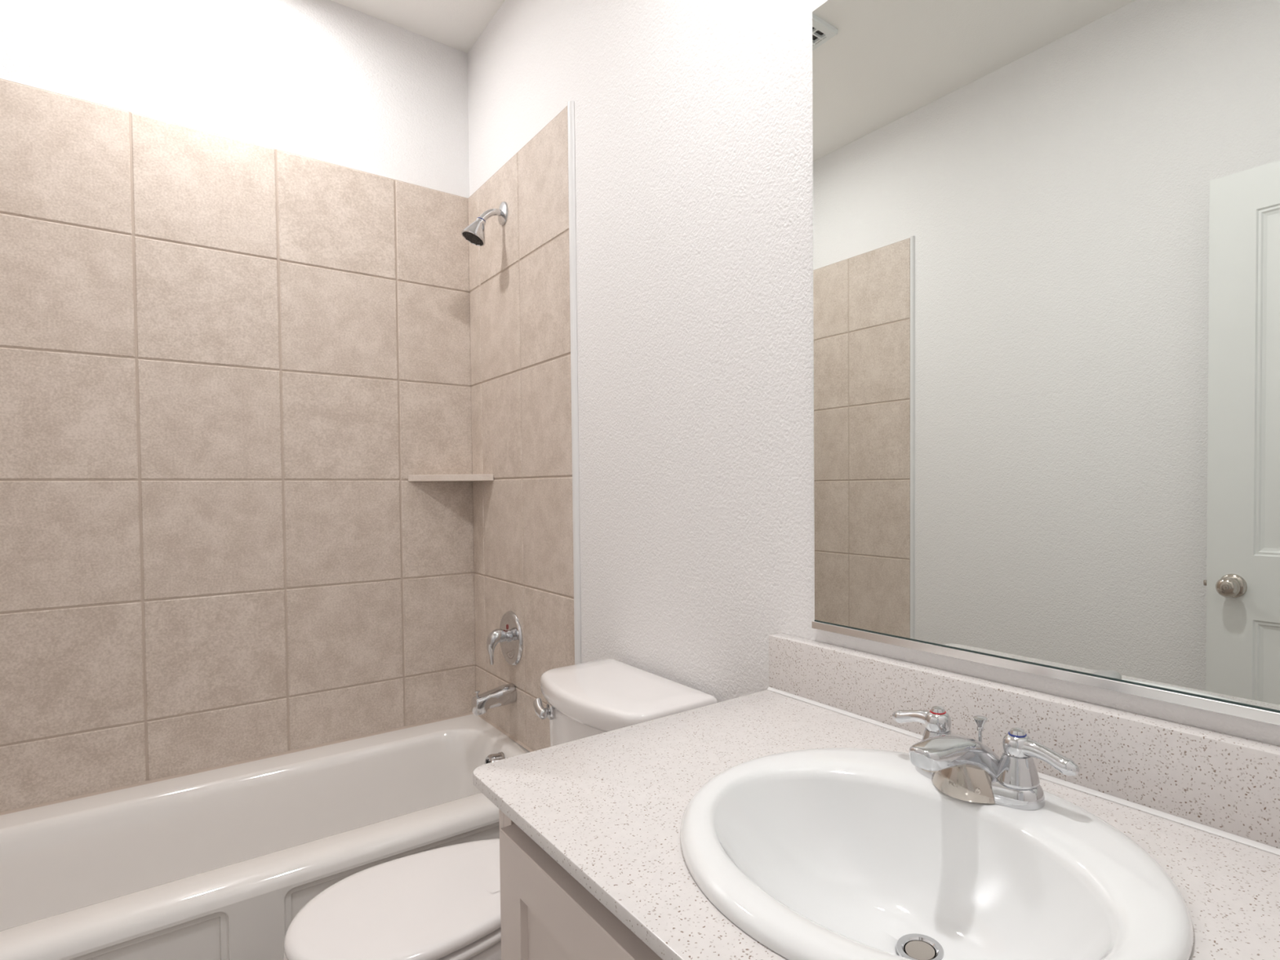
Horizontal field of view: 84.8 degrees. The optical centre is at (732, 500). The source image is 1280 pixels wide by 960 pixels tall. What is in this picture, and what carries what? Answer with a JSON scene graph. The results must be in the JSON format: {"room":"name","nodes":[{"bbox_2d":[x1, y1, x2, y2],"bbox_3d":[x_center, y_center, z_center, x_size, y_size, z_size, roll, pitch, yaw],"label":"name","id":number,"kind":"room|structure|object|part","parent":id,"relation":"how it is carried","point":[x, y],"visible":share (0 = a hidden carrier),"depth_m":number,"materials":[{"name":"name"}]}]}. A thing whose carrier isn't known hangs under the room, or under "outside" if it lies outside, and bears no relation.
{"room":"bathroom","nodes":[
{"label":"bathroom","id":0,"kind":"room"},
{"bbox_2d":[0,0,475,815],"bbox_3d":[-1.589,-0.198,1.969,1.660,2.712,0.136,-1,2,-40],"label":"wall","id":1,"kind":"structure","parent":0,"point":[234,291],"depth_m":1.99,"materials":[{"name":"beige tile"}]},
{"bbox_2d":[408,474,493,481],"bbox_3d":[-0.934,-0.077,2.302,0.211,0.022,0.202,-1,2,-40],"label":"corner shelf","id":2,"kind":"object","parent":1,"relation":"attached to","point":[437,477],"visible":1,"depth_m":2.30,"materials":[{"name":"beige stone"}]},
{"bbox_2d":[330,0,505,53],"bbox_3d":[-0.709,-1.590,0.963,1.780,0.100,2.780,-1,2,-40],"label":"ceiling","id":3,"kind":"structure","parent":0,"point":[458,24],"depth_m":2.23,"materials":[{"name":"white paint"}]},
{"bbox_2d":[466,0,1279,751],"bbox_3d":[-0.065,-0.201,1.517,0.136,2.712,2.780,-1,2,-40],"label":"wall","id":4,"kind":"structure","parent":0,"point":[693,119],"depth_m":1.57,"materials":[{"name":"white paint"}]},
{"bbox_2d":[461,201,507,246],"bbox_3d":[-0.768,-0.865,2.146,0.135,0.150,0.073,-1,2,-40],"label":"shower","id":5,"kind":"object","parent":4,"relation":"attached to","point":[474,233],"visible":1,"depth_m":2.13,"materials":[{"name":"silver metal"}]},
{"bbox_3d":[-0.750,-0.884,2.161,0.088,0.061,0.021,-1,2,-40],"label":"shower arm","id":6,"kind":"part","parent":5,"relation":"part of","materials":[{"name":"silver metal"}]},
{"bbox_2d":[471,683,516,715],"bbox_3d":[-0.744,0.618,2.164,0.123,0.075,0.062,-1,2,-40],"label":"tub spout","id":7,"kind":"object","parent":4,"relation":"attached to","point":[506,694],"visible":1,"depth_m":2.14,"materials":[{"name":"silver metal"}]},
{"bbox_3d":[-0.783,0.593,2.131,0.016,0.019,0.016,-1,2,-40],"label":"diverter knob","id":8,"kind":"part","parent":7,"relation":"part of","materials":[{"name":"silver metal"}]},
{"bbox_2d":[486,610,523,665],"bbox_3d":[-0.730,0.436,2.175,0.080,0.172,0.172,-1,2,-40],"label":"shower valve","id":9,"kind":"object","parent":4,"relation":"attached to","point":[509,633],"visible":1,"depth_m":2.16,"materials":[{"name":"silver metal"}]},
{"bbox_3d":[-0.735,0.456,2.171,0.064,0.110,0.045,-1,2,-40],"label":"lever","id":10,"kind":"part","parent":9,"relation":"part of","materials":[{"name":"silver metal"}]},
{"bbox_2d":[567,100,581,664],"bbox_3d":[-0.418,0.047,1.859,0.011,2.208,0.016,-1,2,-40],"label":"trim","id":11,"kind":"structure","parent":4,"relation":"attached to","point":[571,126],"depth_m":1.85,"materials":[{"name":"white paint"}]},
{"bbox_2d":[767,632,1279,855],"bbox_3d":[0.386,0.294,0.881,0.034,0.097,0.971,-1,2,-40],"label":"backsplash","id":12,"kind":"structure","parent":4,"relation":"attached to","point":[1225,785],"depth_m":0.82,"materials":[{"name":"stone"}]},
{"bbox_2d":[811,0,1279,724],"bbox_3d":[0.417,-0.298,0.844,0.011,1.042,0.879,-1,2,-40],"label":"wall mirror","id":13,"kind":"object","parent":4,"relation":"attached to","point":[1046,233],"visible":1,"depth_m":0.86,"materials":[{"name":"silver mirror"}]},
{"bbox_2d":[892,706,1079,810],"bbox_3d":[0.284,0.291,0.808,0.172,0.080,0.172,0,1,6],"label":"sink faucet","id":14,"kind":"object","parent":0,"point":[961,766],"visible":1,"depth_m":0.76,"materials":[{"name":"silver metal"}]},
{"bbox_3d":[0.235,0.272,0.867,0.031,0.028,0.082,-1,2,-40],"label":"lever","id":15,"kind":"part","parent":14,"relation":"part of","materials":[{"name":"silver metal"}]},
{"bbox_3d":[0.252,0.294,0.848,0.046,0.031,0.046,-1,2,-40],"label":"handle","id":16,"kind":"part","parent":14,"relation":"part of","materials":[{"name":"silver metal"}]},
{"bbox_3d":[0.248,0.293,0.779,0.132,0.063,0.086,-1,2,-40],"label":"spout","id":17,"kind":"part","parent":14,"relation":"part of","materials":[{"name":"silver metal"}]},
{"bbox_3d":[0.295,0.283,0.824,0.016,0.054,0.016,-1,2,-40],"label":"lift rod","id":18,"kind":"part","parent":14,"relation":"part of","materials":[{"name":"silver metal"}]},
{"bbox_3d":[0.283,0.320,0.809,0.061,0.023,0.159,-1,2,-40],"label":"plate","id":19,"kind":"part","parent":14,"relation":"part of","materials":[{"name":"silver metal"}]},
{"bbox_3d":[0.317,0.295,0.770,0.046,0.031,0.046,-1,2,-40],"label":"handle","id":20,"kind":"part","parent":14,"relation":"part of","materials":[{"name":"silver metal"}]},
{"bbox_3d":[0.333,0.273,0.750,0.031,0.028,0.082,-1,2,-40],"label":"lever","id":21,"kind":"part","parent":14,"relation":"part of","materials":[{"name":"silver metal"}]},
{"bbox_3d":[-0.687,1.221,1.000,1.950,0.100,2.950,-1,2,-40],"label":"floor","id":22,"kind":"structure","parent":0,"visible":0},
{"bbox_2d":[0,714,529,959],"bbox_3d":[-1.249,0.967,1.694,1.512,0.388,0.755,-1,2,-40],"label":"bathtub","id":23,"kind":"object","parent":22,"relation":"on","point":[220,864],"visible":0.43,"depth_m":1.73,"materials":[{"name":"ceramic"}]},
{"bbox_2d":[283,658,717,959],"bbox_3d":[-0.431,0.777,1.323,0.716,0.771,0.430,-1,2,-40],"label":"toilet","id":24,"kind":"object","parent":22,"relation":"on","point":[442,903],"visible":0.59,"depth_m":1.24,"materials":[{"name":"ceramic"}]},
{"bbox_3d":[-0.529,0.729,1.240,0.461,0.020,0.337,-1,2,-40],"label":"seat","id":25,"kind":"part","parent":24,"relation":"part of","materials":[{"name":"plastic"}]},
{"bbox_3d":[-0.529,0.703,1.240,0.458,0.025,0.334,-1,2,-40],"label":"seat lid","id":26,"kind":"part","parent":24,"relation":"part of","materials":[{"name":"plastic"}]},
{"bbox_3d":[-0.419,0.452,1.511,0.022,0.037,0.058,-1,1,-34],"label":"lever arm","id":27,"kind":"part","parent":24,"relation":"part of","materials":[{"name":"silver metal"}]},
{"bbox_3d":[-0.400,0.457,1.506,0.016,0.038,0.038,-1,1,-33],"label":"flush lever","id":28,"kind":"part","parent":24,"relation":"part of","materials":[{"name":"silver metal"}]},
{"bbox_3d":[-0.242,0.603,1.477,0.203,0.340,0.388,-1,2,-40],"label":"tank","id":29,"kind":"part","parent":24,"relation":"part of","materials":[{"name":"ceramic"}]},
{"bbox_3d":[-0.247,0.411,1.471,0.229,0.048,0.430,-1,2,-40],"label":"tank lid","id":30,"kind":"part","parent":24,"relation":"part of","materials":[{"name":"ceramic"}]},
{"bbox_2d":[498,808,662,959],"bbox_3d":[0.191,0.768,0.708,0.544,0.804,0.924,-1,2,-40],"label":"vanity cabinet","id":31,"kind":"object","parent":22,"relation":"on","point":[546,913],"visible":0.18,"depth_m":0.75,"materials":[{"name":"beige paint"}]},
{"bbox_2d":[472,689,1279,959],"bbox_3d":[0.182,0.357,0.713,0.565,0.017,0.972,-1,2,-40],"label":"countertop","id":32,"kind":"structure","parent":31,"relation":"on","point":[609,807],"depth_m":0.75,"materials":[{"name":"stone"}]},
{"bbox_2d":[680,747,1193,959],"bbox_3d":[0.174,0.419,0.705,0.426,0.172,0.496,-1,2,-40],"label":"sink","id":33,"kind":"object","parent":32,"relation":"in","point":[833,853],"visible":0.94,"depth_m":0.74,"materials":[{"name":"ceramic"}]}
]}

